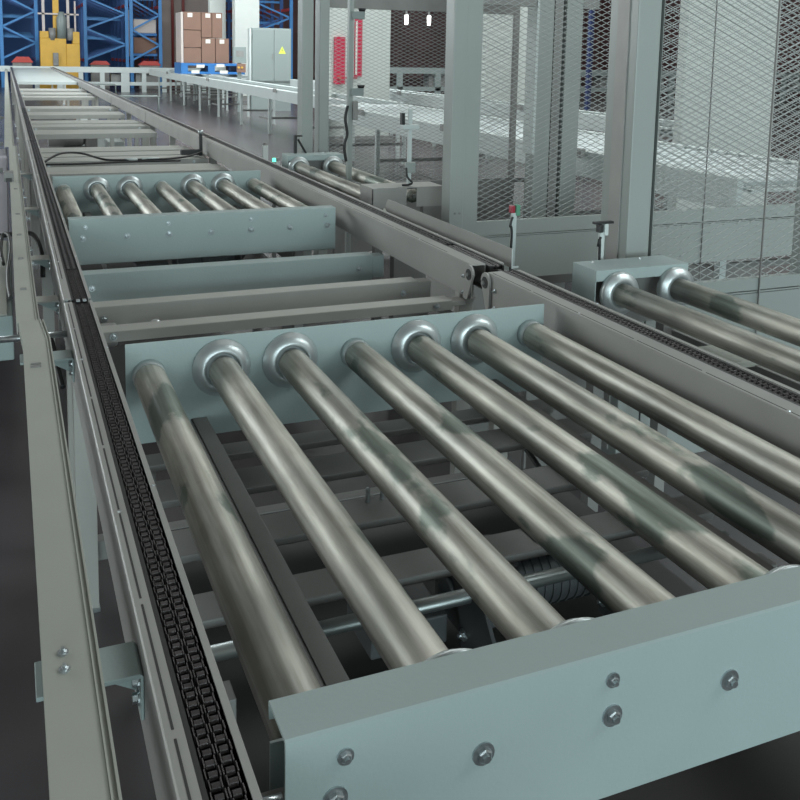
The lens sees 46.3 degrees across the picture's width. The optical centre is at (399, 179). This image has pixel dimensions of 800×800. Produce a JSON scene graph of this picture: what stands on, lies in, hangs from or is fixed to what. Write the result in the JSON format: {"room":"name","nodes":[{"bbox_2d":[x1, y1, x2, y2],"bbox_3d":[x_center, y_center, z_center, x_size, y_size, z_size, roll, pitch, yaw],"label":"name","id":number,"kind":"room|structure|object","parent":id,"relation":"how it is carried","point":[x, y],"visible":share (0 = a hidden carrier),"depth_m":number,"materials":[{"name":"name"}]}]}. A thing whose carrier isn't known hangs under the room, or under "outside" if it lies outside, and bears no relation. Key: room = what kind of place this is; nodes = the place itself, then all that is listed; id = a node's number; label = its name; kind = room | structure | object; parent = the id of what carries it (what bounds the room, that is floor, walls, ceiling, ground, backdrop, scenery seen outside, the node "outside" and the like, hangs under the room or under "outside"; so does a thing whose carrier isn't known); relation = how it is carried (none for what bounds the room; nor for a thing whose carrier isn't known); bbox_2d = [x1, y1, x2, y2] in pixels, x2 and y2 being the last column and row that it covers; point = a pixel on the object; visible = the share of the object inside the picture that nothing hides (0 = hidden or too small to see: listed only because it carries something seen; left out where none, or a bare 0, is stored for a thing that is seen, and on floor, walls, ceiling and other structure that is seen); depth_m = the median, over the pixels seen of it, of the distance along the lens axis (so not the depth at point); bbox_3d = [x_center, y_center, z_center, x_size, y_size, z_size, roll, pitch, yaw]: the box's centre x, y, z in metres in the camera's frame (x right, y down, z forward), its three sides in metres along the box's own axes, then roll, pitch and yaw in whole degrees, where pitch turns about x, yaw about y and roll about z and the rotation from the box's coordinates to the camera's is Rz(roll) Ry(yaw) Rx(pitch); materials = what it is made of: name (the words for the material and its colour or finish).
{"room":"distribution center","nodes":[
{"label":"distribution center","id":0,"kind":"room"},
{"bbox_2d":[0,0,134,80],"bbox_3d":[-27.673,-8.972,40.901,31.000,9.000,0.400,-2,8,-23],"label":"wall","id":1,"kind":"structure","parent":0,"point":[10,44],"depth_m":45.28,"materials":[{"name":"blue"}]},
{"bbox_2d":[162,0,207,87],"bbox_3d":[-9.183,-8.481,40.016,2.100,9.000,0.400,-2,8,-23],"label":"wall partition","id":2,"kind":"structure","parent":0,"point":[190,5],"depth_m":39.90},
{"bbox_2d":[134,0,601,79],"bbox_3d":[-14.538,-10.748,56.044,67.000,9.000,0.400,-2,8,-23],"label":"wall","id":3,"kind":"structure","parent":0,"point":[285,2],"depth_m":62.50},
{"bbox_2d":[0,77,799,799],"bbox_3d":[-1.445,-1.717,25.420,67.000,0.200,72.000,-2,8,-23],"label":"floor","id":4,"kind":"structure","parent":0,"point":[23,751],"depth_m":3.65,"materials":[{"name":"concrete"}]},
{"bbox_2d":[0,149,9,240],"bbox_3d":[-2.854,0.407,5.696,0.888,0.800,3.800,-2,8,-23],"label":"skirt","id":5,"kind":"object","parent":4,"relation":"on","point":[4,189],"visible":0.45,"depth_m":5.15,"materials":[{"name":"grey metal"}]},
{"bbox_2d":[4,69,13,151],"bbox_3d":[-8.029,-1.954,19.104,0.070,0.053,26.400,-2,8,-23],"label":"cable tray","id":6,"kind":"object","parent":5,"relation":"on","point":[8,128],"visible":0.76,"depth_m":9.51,"materials":[{"name":"grey paint"}]},
{"bbox_2d":[0,241,13,360],"bbox_3d":[-1.527,0.741,3.266,0.345,0.840,1.150,-2,8,-23],"label":"junction box","id":7,"kind":"object","parent":4,"relation":"on","point":[6,305],"visible":0.81,"depth_m":2.78,"materials":[{"name":"blue paint"}]},
{"bbox_2d":[0,232,12,299],"bbox_3d":[-1.337,0.280,3.175,0.044,0.096,0.658,-2,8,-23],"label":"cable","id":8,"kind":"object","parent":7,"relation":"on","point":[7,234],"visible":1,"depth_m":3.29,"materials":[{"name":"black rubber"}]},
{"bbox_2d":[9,145,39,334],"bbox_3d":[-1.941,0.080,4.743,0.062,0.039,4.860,-2,8,-23],"label":"cable tray","id":9,"kind":"object","parent":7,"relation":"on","point":[26,306],"visible":0.94,"depth_m":3.32,"materials":[{"name":"grey paint"}]},
{"bbox_2d":[0,231,45,277],"bbox_3d":[-1.764,0.302,3.846,0.656,0.152,0.238,1,8,-5],"label":"power cable","id":10,"kind":"object","parent":9,"relation":"hanging from","point":[31,233],"visible":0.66,"depth_m":3.85,"materials":[{"name":"black rubber"}]},
{"bbox_2d":[48,331,65,388],"bbox_3d":[-0.923,0.477,2.503,0.020,0.122,0.170,-4,9,-35],"label":"cable","id":11,"kind":"object","parent":9,"relation":"hanging from","point":[58,369],"visible":0.57,"depth_m":2.47,"materials":[{"name":"black rubber"}]},
{"bbox_2d":[13,82,21,154],"bbox_3d":[-6.769,-1.188,16.573,0.077,0.900,5.965,-2,8,-23],"label":"conveyor","id":12,"kind":"object","parent":4,"relation":"on","point":[17,92],"visible":0.52,"depth_m":16.58,"materials":[{"name":"metal"}]},
{"bbox_2d":[20,88,85,91],"bbox_3d":[-7.001,-1.789,18.734,1.298,0.045,0.912,-2,8,-23],"label":"cross beam","id":13,"kind":"structure","parent":12,"relation":"attached to","point":[21,89],"depth_m":18.48,"materials":[{"name":"metal"}]},
{"bbox_2d":[21,92,92,95],"bbox_3d":[-6.365,-1.573,17.227,1.298,0.045,0.812,-2,8,-23],"label":"cross beam","id":14,"kind":"structure","parent":12,"relation":"attached to","point":[22,93],"depth_m":17.05,"materials":[{"name":"metal"}]},
{"bbox_2d":[0,0,38,86],"bbox_3d":[-16.174,-7.118,39.560,1.420,6.141,6.200,-2,8,-23],"label":"rack","id":15,"kind":"object","parent":4,"relation":"on","point":[31,12],"visible":0.93,"depth_m":37.99,"materials":[{"name":"blue"}]},
{"bbox_2d":[16,96,26,190],"bbox_3d":[-4.880,-0.547,12.097,0.077,0.900,3.765,-2,8,-23],"label":"conveyor","id":16,"kind":"object","parent":4,"relation":"on","point":[21,106],"visible":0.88,"depth_m":12.10,"materials":[{"name":"metal"}]},
{"bbox_2d":[26,106,117,111],"bbox_3d":[-4.707,-1.010,13.299,1.298,0.045,0.612,-2,8,-23],"label":"cross beam","id":17,"kind":"structure","parent":16,"relation":"attached to","point":[29,108],"depth_m":13.13,"materials":[{"name":"metal"}]},
{"bbox_2d":[31,120,143,124],"bbox_3d":[-3.643,-0.647,10.778,1.298,0.050,0.452,-2,8,-23],"label":"cross beam","id":18,"kind":"structure","parent":16,"relation":"attached to","point":[50,121],"depth_m":10.74,"materials":[{"name":"metal"}]},
{"bbox_2d":[12,57,32,87],"bbox_3d":[-14.809,-4.224,36.719,0.800,1.220,0.400,-2,8,-23],"label":"floor guide","id":19,"kind":"object","parent":4,"relation":"on","point":[18,61],"visible":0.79,"depth_m":36.55,"materials":[{"name":"red"}]},
{"bbox_2d":[20,112,36,250],"bbox_3d":[-3.502,-0.079,8.832,0.077,0.900,3.315,-2,8,-23],"label":"conveyor","id":20,"kind":"object","parent":4,"relation":"on","point":[28,132],"visible":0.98,"depth_m":8.82,"materials":[{"name":"metal"}]},
{"bbox_2d":[32,123,149,129],"bbox_3d":[-3.435,-0.576,10.285,1.298,0.050,0.372,-2,8,-23],"label":"cross beam","id":21,"kind":"structure","parent":20,"relation":"attached to","point":[137,125],"depth_m":10.20,"materials":[{"name":"metal"}]},
{"bbox_2d":[40,145,189,152],"bbox_3d":[-2.444,-0.240,7.938,1.298,0.050,0.352,-2,8,-23],"label":"cross beam","id":22,"kind":"structure","parent":20,"relation":"attached to","point":[174,147],"depth_m":7.91,"materials":[{"name":"metal"}]},
{"bbox_2d":[20,141,90,491],"bbox_3d":[-1.953,0.467,5.004,0.199,0.900,4.945,-2,8,-23],"label":"conveyor","id":23,"kind":"object","parent":4,"relation":"on","point":[66,279],"depth_m":3.58,"materials":[{"name":"metal"}]},
{"bbox_2d":[42,151,179,157],"bbox_3d":[-2.290,-0.188,7.572,1.298,0.050,0.272,-2,8,-23],"label":"cross beam","id":24,"kind":"structure","parent":23,"relation":"attached to","point":[138,153],"depth_m":7.54,"materials":[{"name":"metal"}]},
{"bbox_2d":[44,155,208,166],"bbox_3d":[-2.159,-0.143,7.262,1.298,0.050,0.272,-2,8,-23],"label":"cross beam","id":25,"kind":"structure","parent":23,"relation":"attached to","point":[194,159],"depth_m":7.21,"materials":[{"name":"metal"}]},
{"bbox_2d":[45,151,202,165],"bbox_3d":[-2.055,-0.177,7.065,1.212,0.068,0.324,-2,8,-25],"label":"cable","id":26,"kind":"object","parent":25,"relation":"on","point":[147,159],"visible":0.97,"depth_m":6.99,"materials":[{"name":"black rubber"}]},
{"bbox_2d":[180,130,202,155],"bbox_3d":[-1.661,-0.295,7.468,0.180,0.205,0.060,-2,8,-23],"label":"switch","id":27,"kind":"object","parent":25,"relation":"on","point":[200,132],"visible":0.94,"depth_m":7.47,"materials":[{"name":"black plastic"}]},
{"bbox_2d":[47,163,228,181],"bbox_3d":[-1.901,-0.056,6.650,1.298,0.050,0.412,-2,8,-23],"label":"cross beam","id":28,"kind":"structure","parent":23,"relation":"attached to","point":[198,167],"depth_m":6.61,"materials":[{"name":"metal"}]},
{"bbox_2d":[65,252,383,301],"bbox_3d":[-0.679,0.388,3.764,1.303,0.110,0.082,-2,8,-23],"label":"cross beam","id":29,"kind":"structure","parent":23,"relation":"attached to","point":[221,276],"depth_m":3.73,"materials":[{"name":"metal"}]},
{"bbox_2d":[93,277,430,324],"bbox_3d":[-0.493,0.438,3.324,1.303,0.085,0.082,-2,8,-23],"label":"cross beam","id":30,"kind":"structure","parent":23,"relation":"attached to","point":[127,311],"depth_m":3.29,"materials":[{"name":"metal"}]},
{"bbox_2d":[101,296,465,342],"bbox_3d":[-0.379,0.451,3.051,1.303,0.033,0.082,-2,8,-23],"label":"cross beam","id":31,"kind":"structure","parent":23,"relation":"attached to","point":[233,322],"depth_m":3.02,"materials":[{"name":"metal"}]},
{"bbox_2d":[22,96,94,105],"bbox_3d":[-5.884,-1.049,16.143,1.170,0.775,0.500,-2,8,-23],"label":"frame","id":32,"kind":"object","parent":4,"relation":"on","point":[67,98],"visible":0.41,"depth_m":15.96,"materials":[{"name":"grey paint"}]},
{"bbox_2d":[38,0,79,88],"bbox_3d":[-13.263,-7.317,36.381,1.700,7.500,1.000,-2,8,-23],"label":"crane","id":33,"kind":"object","parent":4,"relation":"on","point":[54,50],"visible":0.85,"depth_m":36.29,"materials":[{"name":"yellow"}]},
{"bbox_2d":[50,67,86,103],"bbox_3d":[-9.579,-2.613,26.733,0.126,0.900,15.065,-2,8,-23],"label":"conveyor","id":34,"kind":"object","parent":4,"relation":"on","point":[77,79],"visible":0.28,"depth_m":24.96,"materials":[{"name":"metal"}]},
{"bbox_2d":[13,68,77,84],"bbox_3d":[-10.420,-3.038,26.917,1.240,0.060,14.000,-2,8,-23],"label":"deck plate","id":35,"kind":"object","parent":34,"relation":"on","point":[33,76],"visible":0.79,"depth_m":23.33,"materials":[{"name":"white paint"}]},
{"bbox_2d":[48,139,97,147],"bbox_3d":[-3.969,-0.289,11.367,0.560,0.620,0.180,-2,8,-23],"label":"motor","id":36,"kind":"object","parent":4,"relation":"on","point":[64,143],"visible":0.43,"depth_m":11.28,"materials":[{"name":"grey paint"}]},
{"bbox_2d":[28,112,124,141],"bbox_3d":[-4.207,-0.480,12.169,1.170,0.775,0.600,-2,8,-23],"label":"frame","id":37,"kind":"object","parent":4,"relation":"on","point":[32,115],"visible":0.45,"depth_m":11.94,"materials":[{"name":"grey paint"}]},
{"bbox_2d":[34,129,156,146],"bbox_3d":[-3.116,-0.110,9.585,1.170,0.775,0.500,-2,8,-23],"label":"frame","id":38,"kind":"object","parent":4,"relation":"on","point":[136,134],"visible":0.42,"depth_m":9.41,"materials":[{"name":"grey paint"}]},
{"bbox_2d":[89,61,109,87],"bbox_3d":[-12.135,-4.261,37.842,0.800,1.100,0.400,-2,8,-23],"label":"floor guide","id":39,"kind":"object","parent":4,"relation":"on","point":[95,77],"visible":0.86,"depth_m":37.66,"materials":[{"name":"red"}]},
{"bbox_2d":[82,82,118,119],"bbox_3d":[-5.512,-1.233,17.097,0.126,0.900,5.965,-2,8,-23],"label":"conveyor","id":40,"kind":"object","parent":4,"relation":"on","point":[106,95],"visible":0.33,"depth_m":16.76,"materials":[{"name":"metal"}]},
{"bbox_2d":[73,0,128,81],"bbox_3d":[-13.135,-7.228,40.827,1.750,6.142,6.200,-2,8,-23],"label":"rack","id":41,"kind":"object","parent":4,"relation":"on","point":[121,49],"visible":0.8,"depth_m":39.67,"materials":[{"name":"blue"}]},
{"bbox_2d":[0,66,205,91],"bbox_3d":[-12.322,-3.740,34.695,10.200,0.900,1.260,-2,8,-23],"label":"conveyor","id":42,"kind":"object","parent":4,"relation":"on","point":[118,75],"visible":0.45,"depth_m":34.92,"materials":[{"name":"metal"}]},
{"bbox_2d":[111,96,155,145],"bbox_3d":[-3.623,-0.592,12.621,0.126,0.900,3.765,-2,8,-23],"label":"conveyor","id":43,"kind":"object","parent":4,"relation":"on","point":[132,108],"visible":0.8,"depth_m":12.30,"materials":[{"name":"metal"}]},
{"bbox_2d":[116,0,162,87],"bbox_3d":[-11.682,-7.279,41.433,1.300,6.140,6.200,-2,8,-23],"label":"rack","id":44,"kind":"object","parent":4,"relation":"on","point":[146,10],"visible":0.45,"depth_m":38.95,"materials":[{"name":"blue"}]},
{"bbox_2d":[133,37,156,55],"bbox_3d":[-10.789,-5.611,39.410,0.960,0.770,0.920,-2,8,-23],"label":"load","id":45,"kind":"object","parent":44,"relation":"on","point":[141,45],"visible":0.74,"depth_m":38.98,"materials":[{"name":"brown cardboard"}]},
{"bbox_2d":[133,19,156,35],"bbox_3d":[-10.773,-6.394,39.305,0.960,0.670,0.920,-2,8,-23],"label":"load","id":46,"kind":"object","parent":44,"relation":"on","point":[148,29],"visible":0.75,"depth_m":38.91,"materials":[{"name":"beige"}]},
{"bbox_2d":[20,300,262,799],"bbox_3d":[-0.303,1.027,1.095,0.199,0.900,3.565,-2,8,-23],"label":"conveyor","id":47,"kind":"object","parent":4,"relation":"on","point":[196,750],"depth_m":1.26,"materials":[{"name":"metal"}]},
{"bbox_2d":[0,330,66,342],"bbox_3d":[-1.002,0.423,2.517,0.204,0.028,0.032,-2,8,-23],"label":"rod","id":48,"kind":"object","parent":47,"relation":"attached to","point":[56,334],"visible":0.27,"depth_m":2.50,"materials":[{"name":"metal"}]},
{"bbox_2d":[18,319,121,799],"bbox_3d":[-0.321,0.605,0.937,0.072,0.035,3.400,-2,8,-23],"label":"rail","id":49,"kind":"object","parent":47,"relation":"on","point":[81,757],"visible":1,"depth_m":1.20,"materials":[{"name":"metal"}]},
{"bbox_2d":[98,472,467,560],"bbox_3d":[-0.305,1.063,3.004,1.278,0.060,0.045,-2,8,-23],"label":"bar","id":50,"kind":"object","parent":47,"relation":"attached to","point":[102,552],"visible":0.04,"depth_m":2.98,"materials":[{"name":"grey paint"}]},
{"bbox_2d":[138,61,160,88],"bbox_3d":[-10.336,-4.336,38.590,0.900,1.120,0.400,-2,8,-23],"label":"floor guide","id":51,"kind":"object","parent":4,"relation":"on","point":[144,64],"visible":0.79,"depth_m":38.43,"materials":[{"name":"red"}]},
{"bbox_2d":[171,0,174,87],"bbox_3d":[-9.631,-7.927,39.578,0.120,8.000,0.120,-2,8,-23],"label":"riser pipe","id":52,"kind":"object","parent":4,"relation":"on","point":[172,1],"visible":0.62,"depth_m":39.76,"materials":[{"name":"red"}]},
{"bbox_2d":[145,112,214,156],"bbox_3d":[-2.245,-0.125,9.356,0.126,0.900,3.315,-2,8,-23],"label":"conveyor","id":53,"kind":"object","parent":4,"relation":"on","point":[175,129],"visible":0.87,"depth_m":9.11,"materials":[{"name":"metal"}]},
{"bbox_2d":[52,170,335,330],"bbox_3d":[-1.143,0.501,4.874,1.218,0.900,1.450,-2,8,-23],"label":"conveyor","id":54,"kind":"object","parent":4,"relation":"on","point":[153,219],"visible":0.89,"depth_m":4.36,"materials":[{"name":"metal"}]},
{"bbox_2d":[175,70,249,107],"bbox_3d":[-6.140,-3.028,30.257,1.005,0.920,8.200,-2,8,-23],"label":"conveyor","id":55,"kind":"object","parent":4,"relation":"on","point":[244,77],"visible":0.32,"depth_m":29.87,"materials":[{"name":"metal"}]},
{"bbox_2d":[174,62,244,73],"bbox_3d":[-5.837,-3.421,28.684,1.920,0.320,1.206,-2,8,-23],"label":"pallet","id":56,"kind":"object","parent":55,"relation":"on","point":[181,68],"visible":0.86,"depth_m":28.13,"materials":[{"name":"blue plastic"}]},
{"bbox_2d":[176,12,183,62],"bbox_3d":[-6.635,-4.286,28.172,0.072,1.490,0.900,-2,8,-23],"label":"film","id":57,"kind":"object","parent":56,"relation":"on","point":[179,16],"visible":1,"depth_m":27.95,"materials":[{"name":"beige"}]},
{"bbox_2d":[183,48,200,62],"bbox_3d":[-6.378,-3.780,28.378,0.512,0.442,0.953,-2,8,-23],"label":"carton","id":58,"kind":"object","parent":56,"relation":"on","point":[191,55],"visible":0.86,"depth_m":27.94,"materials":[{"name":"brown cardboard"}]},
{"bbox_2d":[183,30,200,47],"bbox_3d":[-6.368,-4.266,28.313,0.512,0.502,0.953,-2,8,-23],"label":"carton","id":59,"kind":"object","parent":58,"relation":"on","point":[191,38],"visible":0.78,"depth_m":27.88,"materials":[{"name":"brown cardboard"}]},
{"bbox_2d":[183,12,200,29],"bbox_3d":[-6.357,-4.791,28.241,0.512,0.522,0.956,-2,8,-23],"label":"carton","id":60,"kind":"object","parent":59,"relation":"on","point":[191,20],"visible":0.73,"depth_m":27.81,"materials":[{"name":"brown cardboard"}]},
{"bbox_2d":[201,38,214,62],"bbox_3d":[-5.936,-3.944,28.540,0.402,0.742,0.956,-2,8,-23],"label":"carton","id":61,"kind":"object","parent":56,"relation":"on","point":[207,44],"visible":0.8,"depth_m":28.10,"materials":[{"name":"brown cardboard"}]},
{"bbox_2d":[197,12,211,37],"bbox_3d":[-5.967,-4.696,28.419,0.302,0.742,0.956,-2,8,-23],"label":"carton","id":62,"kind":"object","parent":61,"relation":"on","point":[206,18],"visible":0.77,"depth_m":27.99,"materials":[{"name":"brown cardboard"}]},
{"bbox_2d":[215,38,228,62],"bbox_3d":[-5.548,-3.958,28.701,0.402,0.742,0.956,-2,8,-23],"label":"carton","id":63,"kind":"object","parent":56,"relation":"on","point":[221,45],"visible":0.79,"depth_m":28.27,"materials":[{"name":"brown cardboard"}]},
{"bbox_2d":[211,13,221,37],"bbox_3d":[-5.672,-4.706,28.542,0.302,0.742,0.956,-2,8,-23],"label":"carton","id":64,"kind":"object","parent":63,"relation":"on","point":[216,17],"visible":0.69,"depth_m":28.11,"materials":[{"name":"brown cardboard"}]},
{"bbox_2d":[208,0,225,97],"bbox_3d":[-6.108,-6.978,31.184,0.580,8.500,0.340,-2,8,-23],"label":"column","id":65,"kind":"structure","parent":4,"relation":"on","point":[214,6],"depth_m":31.31,"materials":[{"name":"white paint"}]},
{"bbox_2d":[232,47,245,111],"bbox_3d":[-4.272,-2.675,24.916,0.340,1.720,0.190,-2,8,-23],"label":"panel","id":66,"kind":"object","parent":4,"relation":"on","point":[238,53],"visible":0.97,"depth_m":24.81,"materials":[{"name":"grey"}]},
{"bbox_2d":[232,0,258,100],"bbox_3d":[-4.948,-6.795,30.002,0.840,8.500,0.440,-2,8,-23],"label":"column","id":67,"kind":"structure","parent":4,"relation":"on","point":[245,13],"depth_m":30.05,"materials":[{"name":"white paint"}]},
{"bbox_2d":[226,0,292,78],"bbox_3d":[-6.460,-7.179,41.462,1.750,6.142,6.200,-2,8,-23],"label":"rack","id":68,"kind":"object","parent":4,"relation":"on","point":[263,23],"visible":0.26,"depth_m":40.26,"materials":[{"name":"blue"}]},
{"bbox_2d":[248,28,290,110],"bbox_3d":[-3.562,-3.009,25.551,1.160,2.240,0.290,-2,8,-23],"label":"tall cabinet","id":69,"kind":"object","parent":4,"relation":"on","point":[269,49],"visible":0.84,"depth_m":25.41,"materials":[{"name":"grey"}]},
{"bbox_2d":[149,69,402,161],"bbox_3d":[-4.476,-2.126,23.808,0.855,0.920,21.500,-2,8,-23],"label":"conveyor","id":70,"kind":"object","parent":4,"relation":"on","point":[288,94],"visible":0.78,"depth_m":20.75,"materials":[{"name":"metal"}]},
{"bbox_2d":[297,0,313,255],"bbox_3d":[-0.698,-0.823,6.901,0.115,3.000,0.180,-2,8,-23],"label":"fence post","id":71,"kind":"object","parent":4,"relation":"on","point":[305,7],"visible":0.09,"depth_m":6.86,"materials":[{"name":"metal"}]},
{"bbox_2d":[314,0,329,254],"bbox_3d":[-0.585,-0.835,7.013,0.105,3.000,0.180,-2,8,-23],"label":"fence post","id":72,"kind":"object","parent":4,"relation":"on","point":[322,7],"visible":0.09,"depth_m":6.98,"materials":[{"name":"metal"}]},
{"bbox_2d":[202,138,503,473],"bbox_3d":[-0.648,0.419,5.553,0.150,0.902,4.935,-2,8,-23],"label":"conveyor","id":73,"kind":"object","parent":4,"relation":"on","point":[457,266],"visible":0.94,"depth_m":4.03,"materials":[{"name":"metal"}]},
{"bbox_2d":[343,0,365,252],"bbox_3d":[-0.306,-0.329,6.104,0.151,2.250,0.060,-2,8,-23],"label":"pole","id":74,"kind":"object","parent":4,"relation":"on","point":[351,111],"visible":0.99,"depth_m":6.06,"materials":[{"name":"metal"}]},
{"bbox_2d":[329,8,390,142],"bbox_3d":[-0.755,-4.928,16.766,1.210,8.500,0.540,-2,8,-23],"label":"column","id":75,"kind":"structure","parent":4,"relation":"on","point":[334,9],"depth_m":16.95,"materials":[{"name":"white paint"}]},
{"bbox_2d":[333,37,356,83],"bbox_3d":[-0.961,-2.131,16.722,0.430,0.840,0.145,-2,8,-23],"label":"box","id":76,"kind":"object","parent":75,"relation":"attached to","point":[338,38],"visible":0.73,"depth_m":16.65,"materials":[{"name":"red"}]},
{"bbox_2d":[354,19,362,76],"bbox_3d":[-0.750,-2.373,16.831,0.140,1.020,0.045,-2,8,-23],"label":"sign frame","id":77,"kind":"object","parent":75,"relation":"attached to","point":[359,21],"visible":0.68,"depth_m":16.81,"materials":[{"name":"red"}]},
{"bbox_2d":[282,152,441,319],"bbox_3d":[-0.313,0.364,5.996,0.420,0.906,1.820,-2,8,-23],"label":"conveyor","id":78,"kind":"object","parent":4,"relation":"on","point":[326,168],"visible":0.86,"depth_m":5.62,"materials":[{"name":"metal"}]},
{"bbox_2d":[400,109,419,185],"bbox_3d":[0.055,-0.178,5.145,0.110,0.420,0.076,-2,8,-23],"label":"post","id":79,"kind":"object","parent":78,"relation":"on","point":[410,167],"visible":1,"depth_m":5.14,"materials":[{"name":"metal"}]},
{"bbox_2d":[389,256,425,318],"bbox_3d":[0.032,0.646,4.348,0.160,0.800,0.050,-2,8,-23],"label":"support","id":80,"kind":"object","parent":4,"relation":"on","point":[398,269],"visible":0.02,"depth_m":4.29,"materials":[{"name":"grey paint"}]},
{"bbox_2d":[327,0,519,253],"bbox_3d":[0.175,-0.470,7.561,1.730,2.080,0.030,-2,8,-23],"label":"mesh panel","id":81,"kind":"object","parent":4,"relation":"on","point":[357,245],"visible":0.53,"depth_m":7.51,"materials":[{"name":"grey paint"}]},
{"bbox_2d":[439,0,468,313],"bbox_3d":[0.288,-0.525,4.842,0.110,3.000,0.160,-2,8,-23],"label":"fence post","id":82,"kind":"object","parent":4,"relation":"on","point":[457,13],"visible":0.5,"depth_m":4.83,"materials":[{"name":"metal"}]},
{"bbox_2d":[462,0,799,280],"bbox_3d":[1.907,-0.345,5.524,3.410,2.325,0.039,-2,8,-23],"label":"mesh panel","id":83,"kind":"object","parent":82,"relation":"attached to","point":[570,239],"visible":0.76,"depth_m":5.19,"materials":[{"name":"paint"}]},
{"bbox_2d":[125,304,799,799],"bbox_3d":[0.128,0.925,1.919,1.226,0.900,1.458,-2,8,-23],"label":"conveyor","id":84,"kind":"object","parent":4,"relation":"on","point":[491,634],"visible":0.97,"depth_m":1.60,"materials":[{"name":"metal"}]},
{"bbox_2d":[290,79,673,159],"bbox_3d":[0.216,-1.232,17.870,0.525,0.920,15.200,-2,8,-23],"label":"conveyor","id":85,"kind":"object","parent":4,"relation":"on","point":[293,82],"visible":0.2,"depth_m":14.54,"materials":[{"name":"metal"}]},
{"bbox_2d":[469,269,506,431],"bbox_3d":[0.329,0.747,3.645,0.160,0.800,0.050,-2,8,-23],"label":"support","id":86,"kind":"object","parent":4,"relation":"on","point":[478,303],"visible":0.02,"depth_m":3.57,"materials":[{"name":"grey paint"}]},
{"bbox_2d":[385,199,517,268],"bbox_3d":[0.187,0.232,3.965,0.050,0.130,1.242,-2,8,-23],"label":"plate","id":87,"kind":"object","parent":86,"relation":"on","point":[495,250],"visible":0.66,"depth_m":3.81,"materials":[{"name":"grey paint"}]},
{"bbox_2d":[480,7,527,120],"bbox_3d":[1.695,-4.763,15.908,0.920,8.500,1.040,-2,8,-23],"label":"column","id":88,"kind":"structure","parent":4,"relation":"on","point":[525,14],"depth_m":15.77,"materials":[{"name":"white paint"}]},
{"bbox_2d":[426,275,585,468],"bbox_3d":[0.352,0.818,4.245,0.300,0.500,1.370,-2,8,-23],"label":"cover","id":89,"kind":"object","parent":4,"relation":"on","point":[437,288],"visible":0.11,"depth_m":3.62,"materials":[{"name":"metal"}]},
{"bbox_2d":[509,204,519,270],"bbox_3d":[0.447,0.365,3.740,0.051,0.537,0.031,-2,8,-23],"label":"sensor","id":90,"kind":"object","parent":89,"relation":"on","point":[514,210],"visible":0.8,"depth_m":3.71,"materials":[{"name":"white paint"}]},
{"bbox_2d":[483,0,599,217],"bbox_3d":[1.009,-0.745,6.954,0.980,2.900,0.140,-2,8,-23],"label":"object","id":91,"kind":"object","parent":4,"relation":"on","point":[502,2],"visible":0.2,"depth_m":6.98,"materials":[{"name":"paint"}]},
{"bbox_2d":[536,231,572,288],"bbox_3d":[0.827,0.614,6.130,0.800,0.420,1.200,-2,8,-23],"label":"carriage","id":92,"kind":"object","parent":4,"relation":"on","point":[559,280],"visible":0.02,"depth_m":5.52,"materials":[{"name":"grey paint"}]},
{"bbox_2d":[328,104,797,279],"bbox_3d":[1.047,-0.123,9.758,1.305,0.920,8.150,-2,8,-23],"label":"conveyor","id":93,"kind":"object","parent":4,"relation":"on","point":[721,263],"visible":0.33,"depth_m":7.38,"materials":[{"name":"metal"}]},
{"bbox_2d":[584,10,594,110],"bbox_3d":[4.812,-3.947,23.428,0.220,5.000,0.180,-2,8,-23],"label":"upright","id":94,"kind":"object","parent":4,"relation":"on","point":[590,33],"visible":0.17,"depth_m":23.50,"materials":[{"name":"blue metal"}]},
{"bbox_2d":[390,67,799,100],"bbox_3d":[8.420,-3.723,36.686,22.000,1.160,1.500,-2,8,-23],"label":"conveyor","id":95,"kind":"object","parent":4,"relation":"on","point":[583,73],"visible":0.16,"depth_m":33.48,"materials":[{"name":"grey"}]},
{"bbox_2d":[601,0,661,477],"bbox_3d":[0.875,-0.338,3.537,0.132,3.000,0.235,-2,8,-23],"label":"fence post","id":96,"kind":"object","parent":4,"relation":"on","point":[635,25],"visible":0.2,"depth_m":3.50,"materials":[{"name":"metal"}]},
{"bbox_2d":[481,269,799,457],"bbox_3d":[1.003,0.979,1.639,0.149,0.902,3.565,-2,8,-23],"label":"conveyor","id":97,"kind":"object","parent":4,"relation":"on","point":[767,408],"visible":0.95,"depth_m":2.33,"materials":[{"name":"metal"}]},
{"bbox_2d":[572,255,799,511],"bbox_3d":[1.089,0.834,2.714,0.440,0.906,1.620,-2,8,-23],"label":"conveyor","id":98,"kind":"object","parent":4,"relation":"on","point":[658,288],"visible":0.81,"depth_m":3.07,"materials":[{"name":"metal"}]},
{"bbox_2d":[672,0,781,219],"bbox_3d":[3.254,-3.772,8.782,1.190,8.500,0.160,-2,8,-23],"label":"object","id":99,"kind":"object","parent":4,"relation":"on","point":[698,62],"depth_m":9.07,"materials":[{"name":"white paint"}]},
{"bbox_2d":[790,149,799,349],"bbox_3d":[1.702,-0.362,3.842,0.090,3.000,0.120,-2,8,-23],"label":"fence post","id":100,"kind":"object","parent":4,"relation":"on","point":[797,205],"visible":0.02,"depth_m":3.92,"materials":[{"name":"metal"}]},
{"bbox_2d":[638,0,799,452],"bbox_3d":[1.319,-0.066,3.684,0.779,2.360,0.039,-2,8,-23],"label":"mesh panel","id":101,"kind":"object","parent":100,"relation":"attached to","point":[780,292],"visible":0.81,"depth_m":3.69,"materials":[{"name":"paint"}]},
{"bbox_2d":[592,220,613,259],"bbox_3d":[0.732,0.662,3.476,0.080,1.030,0.031,-2,8,-23],"label":"sensor","id":102,"kind":"object","parent":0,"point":[602,227],"visible":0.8,"depth_m":3.41,"materials":[{"name":"white paint"}]},
{"bbox_2d":[599,0,799,88],"bbox_3d":[28.275,-7.199,36.084,0.400,9.000,70.000,-2,8,-23],"label":"wall","id":103,"kind":"structure","parent":0,"point":[607,4],"depth_m":60.59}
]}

